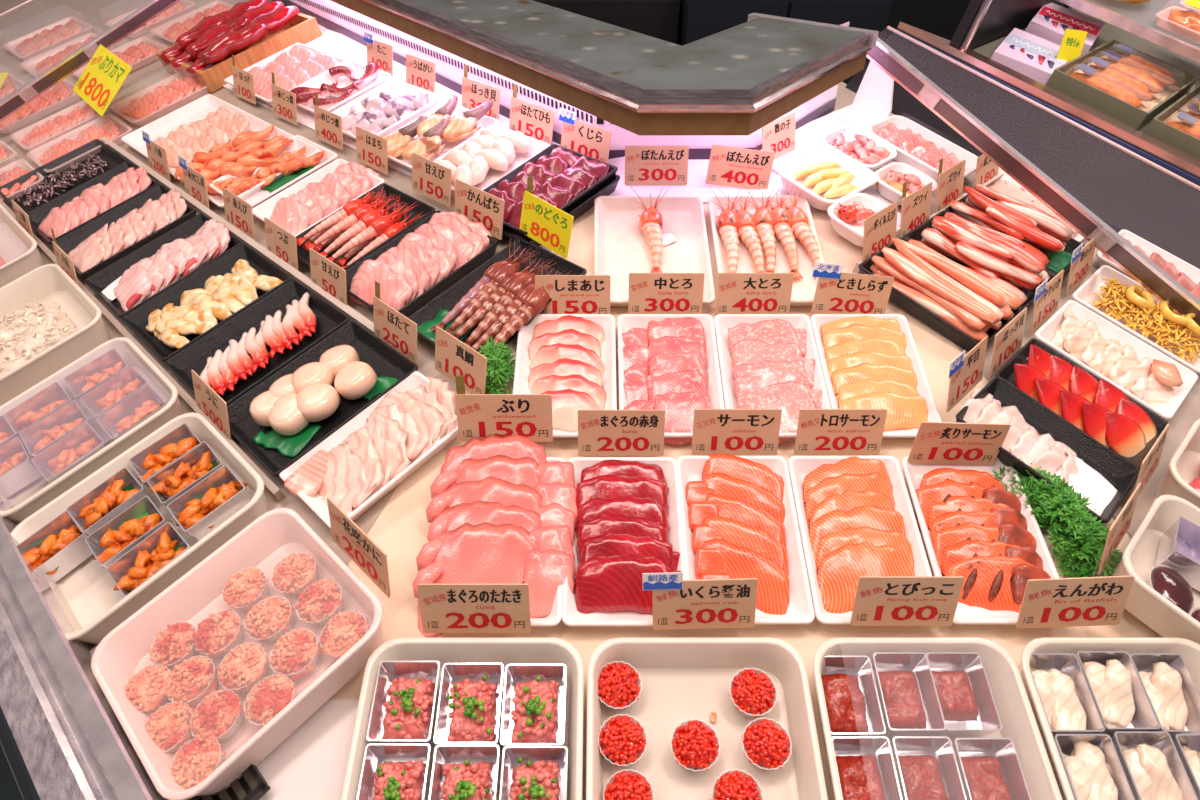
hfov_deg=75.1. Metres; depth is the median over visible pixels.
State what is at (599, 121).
trim
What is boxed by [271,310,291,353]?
shrimp
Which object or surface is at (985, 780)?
fish
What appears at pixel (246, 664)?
meat
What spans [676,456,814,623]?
tray
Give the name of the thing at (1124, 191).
glass panel
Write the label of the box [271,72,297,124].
price tag
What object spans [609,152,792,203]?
trim
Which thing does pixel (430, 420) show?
slice
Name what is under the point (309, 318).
shrimp
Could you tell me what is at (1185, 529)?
box
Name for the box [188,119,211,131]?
slice
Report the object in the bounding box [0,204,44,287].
plastic tub
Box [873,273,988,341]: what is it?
meat
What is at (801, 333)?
tuna slice
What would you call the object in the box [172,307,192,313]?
strip
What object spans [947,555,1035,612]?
slice
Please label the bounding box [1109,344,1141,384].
slice
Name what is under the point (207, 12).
slice
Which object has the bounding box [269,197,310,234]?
slice
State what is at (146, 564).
sea urchin
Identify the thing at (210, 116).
slice
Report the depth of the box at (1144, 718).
0.68 m
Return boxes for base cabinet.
[533,0,679,43]
[678,0,891,83]
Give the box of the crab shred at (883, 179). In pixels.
[875,178,888,187]
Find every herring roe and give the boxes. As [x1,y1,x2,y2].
[793,164,811,178]
[803,171,825,186]
[807,161,841,173]
[812,178,836,193]
[817,168,849,178]
[823,184,857,197]
[831,173,855,187]
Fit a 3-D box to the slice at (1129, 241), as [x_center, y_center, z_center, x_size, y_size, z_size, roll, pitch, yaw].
[0.788,-0.215,1.170,0.094,0.028,0.046,-27,45,-30]
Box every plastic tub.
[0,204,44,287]
[0,263,109,405]
[0,337,183,522]
[11,412,268,644]
[91,508,382,799]
[340,638,583,799]
[586,638,827,799]
[813,638,1062,799]
[1020,638,1199,799]
[1112,494,1199,643]
[1156,419,1199,507]
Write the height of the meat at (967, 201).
0.036 m
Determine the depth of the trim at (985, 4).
1.36 m
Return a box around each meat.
[124,664,173,713]
[144,701,194,752]
[149,622,196,668]
[165,656,218,707]
[169,737,225,788]
[174,162,203,179]
[179,168,219,182]
[189,689,241,741]
[193,146,237,162]
[193,609,242,658]
[202,158,224,170]
[206,177,234,194]
[211,140,255,151]
[216,162,256,177]
[217,642,267,692]
[221,141,264,161]
[222,566,267,610]
[224,174,257,194]
[232,125,274,146]
[236,154,277,166]
[236,173,275,193]
[239,135,283,149]
[243,672,295,726]
[245,596,293,641]
[250,138,293,158]
[256,157,280,178]
[269,157,302,175]
[269,626,321,681]
[272,552,317,595]
[275,146,305,163]
[287,150,324,172]
[295,578,342,625]
[320,610,368,658]
[870,264,990,331]
[871,255,987,331]
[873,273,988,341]
[882,247,996,323]
[885,258,1001,327]
[891,238,1009,306]
[894,242,1004,320]
[908,239,1022,309]
[921,228,999,278]
[921,239,1001,277]
[931,216,1012,258]
[931,264,1012,318]
[934,226,1011,263]
[944,212,1024,247]
[949,200,1024,240]
[953,202,1006,234]
[955,242,1041,284]
[961,196,987,213]
[964,186,1037,227]
[964,266,1026,302]
[966,227,1045,272]
[967,195,1041,230]
[974,184,1047,213]
[985,206,1063,249]
[988,223,1064,251]
[996,201,1073,238]
[998,272,1035,289]
[1002,277,1023,287]
[1011,259,1043,277]
[1011,264,1049,282]
[1020,240,1049,265]
[1022,240,1057,252]
[1037,224,1071,242]
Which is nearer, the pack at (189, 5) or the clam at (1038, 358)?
the clam at (1038, 358)
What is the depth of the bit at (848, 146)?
1.23 m
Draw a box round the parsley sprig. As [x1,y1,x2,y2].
[479,336,515,393]
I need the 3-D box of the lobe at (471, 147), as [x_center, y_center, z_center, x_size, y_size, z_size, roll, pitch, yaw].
[-0.204,-0.398,1.257,0.032,0.030,0.070,-16,40,-19]
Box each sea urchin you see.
[0,431,13,443]
[0,451,27,475]
[15,399,67,430]
[24,525,86,574]
[34,418,84,452]
[47,436,100,473]
[76,479,139,527]
[81,361,123,392]
[93,513,170,566]
[96,377,143,411]
[113,530,186,590]
[114,400,161,433]
[137,437,199,486]
[149,451,212,497]
[175,481,247,528]
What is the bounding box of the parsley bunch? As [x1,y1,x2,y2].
[992,463,1122,577]
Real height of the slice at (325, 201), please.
0.045 m
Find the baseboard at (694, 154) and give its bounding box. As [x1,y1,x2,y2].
[272,0,835,159]
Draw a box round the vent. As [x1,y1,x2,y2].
[191,764,270,799]
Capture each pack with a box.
[0,72,24,100]
[0,78,80,133]
[0,141,16,169]
[0,159,43,204]
[2,16,92,60]
[10,100,105,152]
[19,32,115,76]
[27,114,131,174]
[72,36,166,77]
[104,0,195,37]
[109,73,208,125]
[149,0,233,43]
[777,146,877,209]
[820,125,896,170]
[827,193,900,246]
[875,162,936,205]
[1068,64,1140,107]
[1082,57,1154,101]
[1094,50,1164,93]
[1107,44,1177,85]
[1155,0,1199,43]
[1166,112,1199,138]
[1178,103,1199,125]
[1179,0,1199,12]
[1188,98,1199,113]
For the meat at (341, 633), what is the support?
in the paper cup
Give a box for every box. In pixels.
[0,415,22,445]
[0,436,41,497]
[4,382,71,435]
[19,400,99,456]
[19,510,92,582]
[31,422,106,482]
[64,348,127,399]
[66,467,155,535]
[80,366,148,417]
[85,496,166,567]
[96,385,165,439]
[106,522,189,596]
[129,423,202,487]
[147,441,222,505]
[167,465,251,540]
[356,743,431,799]
[366,661,440,746]
[429,745,499,799]
[434,663,503,744]
[499,746,567,799]
[500,664,565,745]
[812,656,885,739]
[827,736,901,799]
[871,652,945,736]
[891,736,966,799]
[926,652,1001,736]
[952,738,1030,799]
[991,28,1066,84]
[1018,653,1104,737]
[1025,3,1104,55]
[1054,734,1134,799]
[1076,651,1159,735]
[1111,731,1197,799]
[1130,653,1199,737]
[1155,516,1199,591]
[1172,734,1199,799]
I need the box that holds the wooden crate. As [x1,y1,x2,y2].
[156,13,321,92]
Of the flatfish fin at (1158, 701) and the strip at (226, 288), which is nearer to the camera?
the flatfish fin at (1158, 701)
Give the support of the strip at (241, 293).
in the tray at (136, 320)
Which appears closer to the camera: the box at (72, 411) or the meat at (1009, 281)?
the box at (72, 411)
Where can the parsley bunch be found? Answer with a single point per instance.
(1083, 538)
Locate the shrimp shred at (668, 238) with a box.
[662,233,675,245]
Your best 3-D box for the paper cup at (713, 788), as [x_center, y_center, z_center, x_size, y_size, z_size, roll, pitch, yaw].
[0.111,0.328,0.635,0.042,0.030,0.041,-4,38,-5]
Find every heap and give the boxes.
[0,299,77,376]
[15,154,106,205]
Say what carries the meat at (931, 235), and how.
on the meat at (935, 248)
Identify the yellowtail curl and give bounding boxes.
[412,562,443,598]
[416,539,440,570]
[426,491,453,522]
[427,514,448,541]
[430,470,457,498]
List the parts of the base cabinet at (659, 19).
door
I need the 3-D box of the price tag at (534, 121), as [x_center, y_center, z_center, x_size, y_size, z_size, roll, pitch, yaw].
[-0.111,-0.465,1.274,0.106,0.077,0.017,32,48,34]
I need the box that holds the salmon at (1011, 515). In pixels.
[989,507,1026,529]
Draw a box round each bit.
[822,143,838,148]
[833,133,845,146]
[838,148,850,154]
[843,142,853,151]
[848,153,857,158]
[851,140,860,152]
[853,201,864,208]
[854,134,867,145]
[854,147,868,156]
[855,158,867,163]
[859,153,880,163]
[864,139,875,151]
[871,146,890,157]
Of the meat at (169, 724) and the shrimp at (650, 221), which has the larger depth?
the shrimp at (650, 221)
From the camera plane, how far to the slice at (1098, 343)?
0.99 m
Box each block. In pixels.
[685,481,714,506]
[689,502,718,529]
[692,525,723,552]
[696,547,726,576]
[700,572,731,579]
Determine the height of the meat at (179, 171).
0.028 m
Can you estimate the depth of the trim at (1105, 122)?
1.31 m
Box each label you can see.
[0,72,8,88]
[1057,29,1087,62]
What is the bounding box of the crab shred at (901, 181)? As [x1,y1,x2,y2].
[899,180,908,191]
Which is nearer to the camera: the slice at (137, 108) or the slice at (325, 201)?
the slice at (325, 201)
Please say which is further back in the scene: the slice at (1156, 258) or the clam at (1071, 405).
the slice at (1156, 258)
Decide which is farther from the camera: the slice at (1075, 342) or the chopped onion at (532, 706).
the slice at (1075, 342)
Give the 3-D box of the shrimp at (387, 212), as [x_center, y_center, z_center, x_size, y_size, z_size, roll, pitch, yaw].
[-0.360,-0.258,1.171,0.142,0.058,0.044,-29,46,-32]
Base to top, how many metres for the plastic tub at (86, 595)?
0.094 m
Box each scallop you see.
[249,391,279,425]
[268,374,296,396]
[268,394,309,435]
[291,362,333,393]
[296,384,339,421]
[319,345,359,379]
[334,361,376,399]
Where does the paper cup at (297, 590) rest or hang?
in the plastic tub at (279, 533)
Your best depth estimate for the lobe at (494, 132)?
1.27 m
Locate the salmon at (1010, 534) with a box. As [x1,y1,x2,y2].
[998,523,1036,550]
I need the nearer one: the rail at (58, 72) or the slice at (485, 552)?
the slice at (485, 552)
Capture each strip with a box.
[146,320,184,336]
[148,309,161,337]
[154,319,196,335]
[158,329,189,348]
[160,311,183,320]
[162,303,173,312]
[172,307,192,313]
[180,288,206,301]
[180,295,193,304]
[182,310,210,334]
[186,303,198,311]
[187,294,213,304]
[197,308,217,327]
[198,297,231,320]
[204,276,218,292]
[206,287,230,295]
[212,275,224,284]
[212,288,244,312]
[219,281,229,286]
[222,274,255,282]
[223,272,237,276]
[228,281,251,305]
[235,259,258,289]
[237,275,283,291]
[237,276,257,300]
[342,114,361,130]
[348,105,365,116]
[351,118,380,135]
[360,95,387,109]
[361,107,397,129]
[379,90,415,101]
[379,101,411,120]
[393,91,429,110]
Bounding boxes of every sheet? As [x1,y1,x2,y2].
[253,423,320,457]
[262,166,313,192]
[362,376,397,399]
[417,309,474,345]
[988,179,1077,236]
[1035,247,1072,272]
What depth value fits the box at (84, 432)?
0.92 m
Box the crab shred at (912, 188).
[908,183,919,192]
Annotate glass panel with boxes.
[845,28,1199,268]
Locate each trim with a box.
[0,200,285,501]
[0,496,167,799]
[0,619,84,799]
[0,706,39,799]
[100,136,391,344]
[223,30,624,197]
[299,0,611,123]
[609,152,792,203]
[760,103,896,205]
[852,172,1003,273]
[896,29,1199,183]
[897,21,1199,176]
[960,0,991,49]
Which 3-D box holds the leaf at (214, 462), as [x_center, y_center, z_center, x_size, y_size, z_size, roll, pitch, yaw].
[-0.431,0.081,0.868,0.018,0.017,0.017,-29,46,-32]
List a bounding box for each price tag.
[11,199,33,238]
[51,228,78,285]
[73,44,131,115]
[142,130,170,181]
[178,155,209,208]
[191,370,230,439]
[222,187,254,239]
[232,55,255,104]
[264,217,297,269]
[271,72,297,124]
[309,248,346,304]
[314,93,342,149]
[327,497,390,597]
[356,126,387,174]
[363,31,392,76]
[373,281,416,364]
[406,54,435,92]
[412,153,451,206]
[417,584,530,632]
[435,326,486,393]
[454,179,504,239]
[455,376,552,441]
[461,64,499,119]
[509,84,554,144]
[519,175,573,258]
[535,275,609,313]
[559,108,611,162]
[578,410,664,455]
[625,146,688,184]
[628,273,703,313]
[642,572,757,629]
[691,409,781,454]
[705,145,774,188]
[715,273,793,315]
[762,112,795,158]
[794,409,886,454]
[811,262,893,313]
[850,576,963,625]
[862,201,897,261]
[899,181,932,237]
[907,422,1010,465]
[935,158,965,212]
[946,336,987,411]
[974,154,998,189]
[989,307,1027,377]
[1016,575,1134,628]
[1029,270,1063,333]
[1066,238,1094,294]
[1098,483,1141,574]
[1135,423,1169,496]
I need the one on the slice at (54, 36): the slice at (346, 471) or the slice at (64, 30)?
the slice at (64, 30)
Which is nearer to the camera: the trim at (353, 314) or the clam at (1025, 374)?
the clam at (1025, 374)
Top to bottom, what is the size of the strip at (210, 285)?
0.020 m
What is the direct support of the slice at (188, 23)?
on the slice at (172, 33)
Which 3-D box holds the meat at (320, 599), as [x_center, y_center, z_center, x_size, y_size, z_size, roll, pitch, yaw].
[-0.265,0.192,0.737,0.042,0.031,0.046,-23,44,-27]
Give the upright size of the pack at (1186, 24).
0.067 m
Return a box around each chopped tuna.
[372,760,426,799]
[382,676,435,738]
[440,761,493,799]
[447,678,497,741]
[509,759,560,799]
[511,679,559,742]
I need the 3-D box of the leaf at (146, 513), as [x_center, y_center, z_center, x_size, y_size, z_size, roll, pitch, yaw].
[-0.494,0.148,0.824,0.045,0.019,0.053,-21,43,-25]
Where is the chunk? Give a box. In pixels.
[1189,477,1199,491]
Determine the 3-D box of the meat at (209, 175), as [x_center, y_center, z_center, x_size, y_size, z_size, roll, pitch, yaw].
[-0.698,-0.395,1.371,0.081,0.027,0.037,-5,38,-7]
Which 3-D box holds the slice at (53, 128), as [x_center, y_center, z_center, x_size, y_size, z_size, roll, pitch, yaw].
[-1.177,-0.571,1.657,0.082,0.031,0.048,23,43,27]
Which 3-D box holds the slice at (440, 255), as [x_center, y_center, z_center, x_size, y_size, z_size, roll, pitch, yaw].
[-0.254,-0.192,1.093,0.058,0.050,0.122,-24,44,-28]
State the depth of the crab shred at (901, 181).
1.19 m
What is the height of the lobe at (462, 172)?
0.031 m
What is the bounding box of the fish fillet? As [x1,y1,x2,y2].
[0,257,5,265]
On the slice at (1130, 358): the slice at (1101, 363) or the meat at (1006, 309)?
the slice at (1101, 363)
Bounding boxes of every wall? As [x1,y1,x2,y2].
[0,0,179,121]
[852,61,893,118]
[884,0,970,41]
[950,0,1068,49]
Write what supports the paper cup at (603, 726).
in the plastic tub at (683, 679)
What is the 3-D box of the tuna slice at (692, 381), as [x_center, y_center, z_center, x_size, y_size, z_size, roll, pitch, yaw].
[0.090,-0.002,0.906,0.073,0.038,0.065,-4,38,-5]
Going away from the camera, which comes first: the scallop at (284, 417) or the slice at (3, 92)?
the scallop at (284, 417)
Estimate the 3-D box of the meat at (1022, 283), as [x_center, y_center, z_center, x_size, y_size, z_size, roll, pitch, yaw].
[0.536,-0.183,1.060,0.024,0.032,0.115,-31,48,-34]
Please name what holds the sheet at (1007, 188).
in the tray at (1005, 176)
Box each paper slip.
[102,276,121,300]
[1051,455,1117,515]
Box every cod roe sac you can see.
[159,44,184,64]
[169,50,197,71]
[175,10,232,49]
[186,17,246,57]
[186,46,250,78]
[197,22,267,64]
[217,0,268,23]
[231,1,283,31]
[250,5,299,43]
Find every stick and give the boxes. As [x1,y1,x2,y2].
[200,357,212,386]
[206,349,225,394]
[218,345,234,391]
[226,339,246,383]
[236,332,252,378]
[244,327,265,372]
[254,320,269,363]
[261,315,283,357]
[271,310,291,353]
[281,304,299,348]
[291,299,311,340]
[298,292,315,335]
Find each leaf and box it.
[122,484,132,490]
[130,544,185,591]
[136,511,148,519]
[208,460,217,471]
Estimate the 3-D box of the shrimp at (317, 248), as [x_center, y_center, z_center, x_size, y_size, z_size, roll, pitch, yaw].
[-0.375,-0.273,1.188,0.141,0.058,0.044,-31,47,-33]
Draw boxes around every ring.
[1125,284,1154,311]
[1159,300,1189,326]
[1184,313,1199,338]
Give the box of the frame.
[289,0,849,149]
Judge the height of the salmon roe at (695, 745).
0.031 m
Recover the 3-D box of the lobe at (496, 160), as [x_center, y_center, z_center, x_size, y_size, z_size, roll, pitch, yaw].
[-0.170,-0.380,1.226,0.071,0.029,0.032,20,42,24]
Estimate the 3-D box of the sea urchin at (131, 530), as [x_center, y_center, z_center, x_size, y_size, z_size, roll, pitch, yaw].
[-0.490,0.145,0.819,0.077,0.038,0.039,-15,40,-18]
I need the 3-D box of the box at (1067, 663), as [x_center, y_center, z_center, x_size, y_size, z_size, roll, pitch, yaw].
[0.398,0.260,0.680,0.046,0.044,0.068,0,38,0]
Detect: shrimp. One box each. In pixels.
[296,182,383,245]
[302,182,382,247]
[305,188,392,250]
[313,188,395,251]
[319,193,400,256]
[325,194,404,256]
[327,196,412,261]
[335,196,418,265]
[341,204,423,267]
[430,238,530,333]
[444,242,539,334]
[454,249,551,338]
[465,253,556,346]
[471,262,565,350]
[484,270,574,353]
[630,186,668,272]
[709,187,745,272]
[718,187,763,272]
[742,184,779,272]
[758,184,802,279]
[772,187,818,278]
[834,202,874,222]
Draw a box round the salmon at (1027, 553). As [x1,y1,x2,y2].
[1004,545,1042,568]
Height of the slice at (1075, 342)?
0.035 m
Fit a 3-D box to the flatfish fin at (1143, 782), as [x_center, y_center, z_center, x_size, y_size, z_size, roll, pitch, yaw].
[0.442,0.314,0.641,0.026,0.029,0.049,13,40,16]
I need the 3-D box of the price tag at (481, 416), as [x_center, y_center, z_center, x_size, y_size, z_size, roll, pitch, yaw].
[-0.102,0.010,0.831,0.102,0.077,0.017,0,38,0]
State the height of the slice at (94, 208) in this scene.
0.042 m
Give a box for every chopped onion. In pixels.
[376,764,405,799]
[388,679,420,729]
[447,675,491,733]
[448,759,489,799]
[517,676,554,738]
[517,757,557,799]
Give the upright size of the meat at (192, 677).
0.032 m
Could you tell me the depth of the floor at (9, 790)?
1.55 m
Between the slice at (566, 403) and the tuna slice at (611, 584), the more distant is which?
the slice at (566, 403)
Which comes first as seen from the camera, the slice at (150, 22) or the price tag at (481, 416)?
the price tag at (481, 416)
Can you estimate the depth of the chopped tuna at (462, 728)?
0.67 m
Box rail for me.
[866,26,1199,325]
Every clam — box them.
[383,115,427,159]
[402,116,449,161]
[417,94,457,138]
[442,99,492,142]
[1013,364,1048,401]
[1027,344,1050,376]
[1034,378,1066,416]
[1048,355,1072,391]
[1059,390,1090,431]
[1069,366,1098,402]
[1081,402,1109,447]
[1093,378,1128,411]
[1105,411,1145,456]
[1115,398,1156,442]
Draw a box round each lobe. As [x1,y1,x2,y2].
[433,160,456,181]
[444,150,471,166]
[454,163,471,188]
[463,141,482,158]
[469,135,494,148]
[469,155,488,185]
[475,149,507,170]
[480,126,504,139]
[492,138,515,164]
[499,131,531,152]
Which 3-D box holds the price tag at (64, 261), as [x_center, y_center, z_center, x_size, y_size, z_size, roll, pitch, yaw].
[-0.825,-0.213,1.204,0.017,0.077,0.094,-32,48,-34]
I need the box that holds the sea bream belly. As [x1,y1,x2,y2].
[284,449,328,497]
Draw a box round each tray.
[0,139,127,212]
[26,161,159,243]
[49,184,196,278]
[84,213,242,317]
[121,94,318,208]
[121,244,291,361]
[164,279,349,405]
[209,135,337,208]
[224,43,346,105]
[227,320,417,476]
[252,159,384,235]
[279,371,458,528]
[296,60,390,113]
[296,183,435,269]
[332,79,441,140]
[345,210,498,316]
[388,102,499,170]
[408,238,586,353]
[435,124,549,192]
[483,144,617,240]
[502,174,619,245]
[513,314,616,437]
[530,457,565,625]
[562,457,685,625]
[594,196,714,306]
[618,314,724,436]
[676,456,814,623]
[708,195,823,305]
[714,314,830,436]
[788,456,931,623]
[811,314,941,437]
[858,237,1021,351]
[867,115,977,181]
[901,456,1058,623]
[904,210,1055,309]
[945,189,1084,274]
[955,376,1139,522]
[973,167,1083,241]
[995,338,1167,469]
[1035,300,1197,418]
[1046,39,1198,129]
[1072,265,1199,372]
[1096,229,1199,283]
[1143,84,1199,159]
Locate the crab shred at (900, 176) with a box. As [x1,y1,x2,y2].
[895,171,905,181]
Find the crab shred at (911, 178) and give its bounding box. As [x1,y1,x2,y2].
[904,174,921,185]
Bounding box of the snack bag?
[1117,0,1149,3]
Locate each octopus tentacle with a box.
[290,87,319,96]
[296,80,337,107]
[313,88,354,109]
[320,79,369,97]
[328,65,358,81]
[352,61,379,90]
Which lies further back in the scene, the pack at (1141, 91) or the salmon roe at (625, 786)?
the pack at (1141, 91)
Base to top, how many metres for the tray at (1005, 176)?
0.059 m
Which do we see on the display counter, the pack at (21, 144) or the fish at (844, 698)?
the pack at (21, 144)
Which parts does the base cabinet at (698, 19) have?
door, door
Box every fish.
[821,673,868,732]
[835,754,885,799]
[878,670,926,728]
[898,755,947,799]
[932,670,978,720]
[961,756,1010,799]
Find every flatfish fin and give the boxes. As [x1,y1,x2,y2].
[1031,669,1055,728]
[1048,668,1086,729]
[1064,756,1091,799]
[1073,740,1117,799]
[1082,661,1107,709]
[1101,659,1135,727]
[1105,722,1120,727]
[1119,743,1129,748]
[1122,749,1152,799]
[1134,743,1183,799]
[1139,671,1169,729]
[1149,662,1188,729]
[1181,745,1192,750]
[1184,749,1199,786]
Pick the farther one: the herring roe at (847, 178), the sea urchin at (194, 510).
the herring roe at (847, 178)
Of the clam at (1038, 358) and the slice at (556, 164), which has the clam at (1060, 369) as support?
the clam at (1038, 358)
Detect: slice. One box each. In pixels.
[0,88,6,99]
[0,111,21,128]
[0,145,7,164]
[0,171,20,196]
[0,185,9,200]
[1,76,14,95]
[9,166,36,192]
[15,38,39,56]
[17,104,32,121]
[21,126,51,149]
[28,96,49,115]
[31,33,51,51]
[35,56,53,74]
[36,207,70,239]
[39,120,62,142]
[39,143,67,164]
[40,29,64,45]
[40,90,60,108]
[51,25,73,41]
[51,81,70,103]
[52,50,64,64]
[53,115,77,136]
[60,138,82,152]
[60,201,80,229]
[62,45,74,56]
[64,19,82,37]
[65,107,83,128]
[68,233,105,277]
[71,196,89,224]
[72,42,84,50]
[73,130,91,144]
[80,103,94,123]
[80,187,109,215]
[80,195,99,219]
[82,36,93,43]
[86,125,111,140]
[90,183,115,207]
[95,223,112,262]
[99,118,119,140]
[105,175,123,206]
[107,222,124,256]
[113,52,136,65]
[113,266,151,311]
[115,216,136,250]
[118,172,133,201]
[120,97,158,121]
[122,45,144,65]
[122,208,147,242]
[123,18,145,32]
[125,167,139,196]
[129,257,164,301]
[135,41,157,61]
[135,166,151,191]
[138,198,170,233]
[140,207,154,235]
[141,92,170,112]
[144,18,154,28]
[150,253,174,291]
[152,11,167,23]
[153,137,175,150]
[154,85,184,106]
[156,246,186,286]
[158,193,176,224]
[160,238,198,278]
[163,22,188,43]
[164,7,176,19]
[166,78,195,100]
[166,144,195,167]
[167,131,191,145]
[167,188,186,218]
[171,1,184,14]
[175,124,201,138]
[179,137,203,162]
[181,17,196,29]
[181,76,203,94]
[182,234,208,272]
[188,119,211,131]
[192,12,204,23]
[195,227,218,267]
[197,131,215,152]
[198,218,230,260]
[201,8,216,16]
[204,112,220,123]
[204,124,229,144]
[212,4,229,13]
[214,106,232,120]
[216,119,238,143]
[230,112,249,132]
[248,67,271,93]
[258,72,296,107]
[261,61,284,75]
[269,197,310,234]
[274,52,301,69]
[283,66,310,85]
[288,45,314,60]
[288,193,323,225]
[296,59,325,77]
[298,187,332,217]
[305,182,337,214]
[310,53,339,69]
[318,444,373,515]
[320,173,350,209]
[332,172,361,202]
[334,162,379,186]
[336,164,371,194]
[338,427,384,506]
[347,426,402,501]
[349,259,413,310]
[363,403,428,462]
[365,414,410,478]
[366,389,445,460]
[376,252,418,303]
[386,247,430,297]
[396,232,452,285]
[397,239,439,289]
[406,386,454,445]
[414,223,474,271]
[418,227,457,273]
[418,376,456,438]
[418,522,540,637]
[428,213,483,259]
[439,211,492,250]
[440,434,546,473]
[441,500,541,531]
[444,476,541,509]
[452,455,540,487]
[488,188,517,221]
[496,179,532,201]
[503,200,527,240]
[511,171,541,193]
[520,162,556,184]
[522,549,574,617]
[528,358,602,390]
[529,329,601,362]
[529,343,603,378]
[529,525,575,576]
[531,375,605,409]
[532,315,604,347]
[533,193,558,207]
[533,482,577,524]
[533,502,574,544]
[535,155,569,174]
[535,181,573,208]
[535,461,574,485]
[542,389,599,432]
[548,147,579,166]
[551,173,586,197]
[562,166,598,188]
[571,155,610,180]
[574,554,670,614]
[575,475,668,517]
[575,496,669,538]
[576,514,668,563]
[578,533,673,571]
[580,460,668,493]
[617,345,649,369]
[622,328,647,346]
[623,381,647,404]
[623,400,653,409]
[624,362,647,382]
[646,370,707,403]
[647,317,705,348]
[647,336,706,368]
[648,351,708,390]
[654,392,711,444]
[697,539,789,614]
[702,453,783,502]
[703,472,784,524]
[703,517,788,576]
[705,493,785,546]
[727,319,800,357]
[732,339,801,379]
[734,359,810,399]
[736,381,816,444]
[786,356,814,388]
[791,388,821,408]
[793,327,806,356]
[803,456,892,507]
[806,472,894,527]
[809,489,894,527]
[809,505,905,562]
[815,526,913,569]
[817,541,914,613]
[821,316,899,341]
[822,323,906,354]
[825,338,906,364]
[828,351,912,380]
[831,362,917,403]
[839,379,919,402]
[839,392,927,430]
[877,122,898,139]
[885,128,912,146]
[899,134,924,152]
[908,141,936,158]
[914,479,986,531]
[919,468,1004,489]
[920,148,947,167]
[927,495,1008,531]
[930,510,995,544]
[933,522,998,569]
[935,153,965,171]
[941,540,1020,575]
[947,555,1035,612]
[961,387,1000,422]
[973,398,1001,422]
[988,406,1025,423]
[1002,416,1029,452]
[1010,426,1039,458]
[1020,433,1055,466]
[1032,441,1083,477]
[1050,310,1085,352]
[1059,450,1077,484]
[1064,320,1098,361]
[1080,331,1108,367]
[1088,338,1122,379]
[1102,239,1131,262]
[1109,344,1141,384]
[1118,357,1152,395]
[1130,373,1177,408]
[1134,245,1149,257]
[1149,252,1166,267]
[1161,262,1179,279]
[1176,272,1196,291]
[1190,282,1199,299]
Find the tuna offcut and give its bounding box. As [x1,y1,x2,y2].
[672,551,679,571]
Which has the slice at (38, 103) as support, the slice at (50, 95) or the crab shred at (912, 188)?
the slice at (50, 95)
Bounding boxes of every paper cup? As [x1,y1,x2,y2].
[141,663,170,712]
[153,621,197,666]
[167,703,194,751]
[168,655,217,703]
[190,689,243,740]
[194,611,242,655]
[215,741,224,768]
[218,642,267,690]
[222,567,268,610]
[244,679,295,725]
[247,596,292,641]
[271,553,316,595]
[271,629,318,675]
[296,581,342,625]
[598,717,646,765]
[601,668,641,709]
[603,769,653,799]
[670,720,720,770]
[711,769,763,799]
[729,668,776,716]
[742,717,791,769]
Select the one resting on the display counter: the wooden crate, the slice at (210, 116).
the wooden crate
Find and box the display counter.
[0,0,1199,799]
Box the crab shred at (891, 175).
[885,170,897,181]
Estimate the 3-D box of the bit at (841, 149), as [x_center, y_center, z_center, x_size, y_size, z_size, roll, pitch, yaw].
[0.385,-0.389,1.231,0.033,0.015,0.019,-6,38,-7]
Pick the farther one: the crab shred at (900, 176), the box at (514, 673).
the crab shred at (900, 176)
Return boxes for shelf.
[256,699,358,799]
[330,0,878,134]
[1056,0,1199,62]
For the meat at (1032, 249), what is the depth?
1.11 m
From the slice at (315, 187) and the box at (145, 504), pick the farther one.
the slice at (315, 187)
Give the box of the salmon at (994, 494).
[982,486,1020,512]
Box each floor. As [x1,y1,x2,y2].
[0,744,22,799]
[974,0,1199,131]
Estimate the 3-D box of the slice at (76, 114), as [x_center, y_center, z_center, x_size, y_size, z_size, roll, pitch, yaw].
[-1.139,-0.605,1.681,0.047,0.033,0.088,-22,43,-26]
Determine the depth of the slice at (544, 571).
0.75 m
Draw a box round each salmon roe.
[598,662,639,708]
[599,715,646,765]
[604,771,650,799]
[671,720,718,769]
[711,771,761,799]
[729,669,775,717]
[741,719,789,769]
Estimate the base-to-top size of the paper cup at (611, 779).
0.030 m
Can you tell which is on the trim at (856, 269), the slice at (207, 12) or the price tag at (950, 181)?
the price tag at (950, 181)
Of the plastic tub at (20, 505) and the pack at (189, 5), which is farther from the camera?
the pack at (189, 5)
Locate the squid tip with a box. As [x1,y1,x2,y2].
[1150,359,1182,386]
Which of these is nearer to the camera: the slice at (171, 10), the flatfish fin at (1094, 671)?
the flatfish fin at (1094, 671)
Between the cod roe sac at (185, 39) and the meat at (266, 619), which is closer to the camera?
the meat at (266, 619)
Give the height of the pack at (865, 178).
0.046 m
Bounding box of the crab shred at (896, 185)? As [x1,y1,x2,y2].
[888,180,906,191]
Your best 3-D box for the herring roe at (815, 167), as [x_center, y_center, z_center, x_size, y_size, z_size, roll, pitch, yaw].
[0.337,-0.351,1.174,0.071,0.016,0.018,-20,42,-24]
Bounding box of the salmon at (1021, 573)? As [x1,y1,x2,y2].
[1010,564,1050,604]
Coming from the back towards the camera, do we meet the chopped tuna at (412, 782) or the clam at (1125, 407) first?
the clam at (1125, 407)
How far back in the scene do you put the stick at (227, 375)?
0.99 m
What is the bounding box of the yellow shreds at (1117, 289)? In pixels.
[1092,275,1199,363]

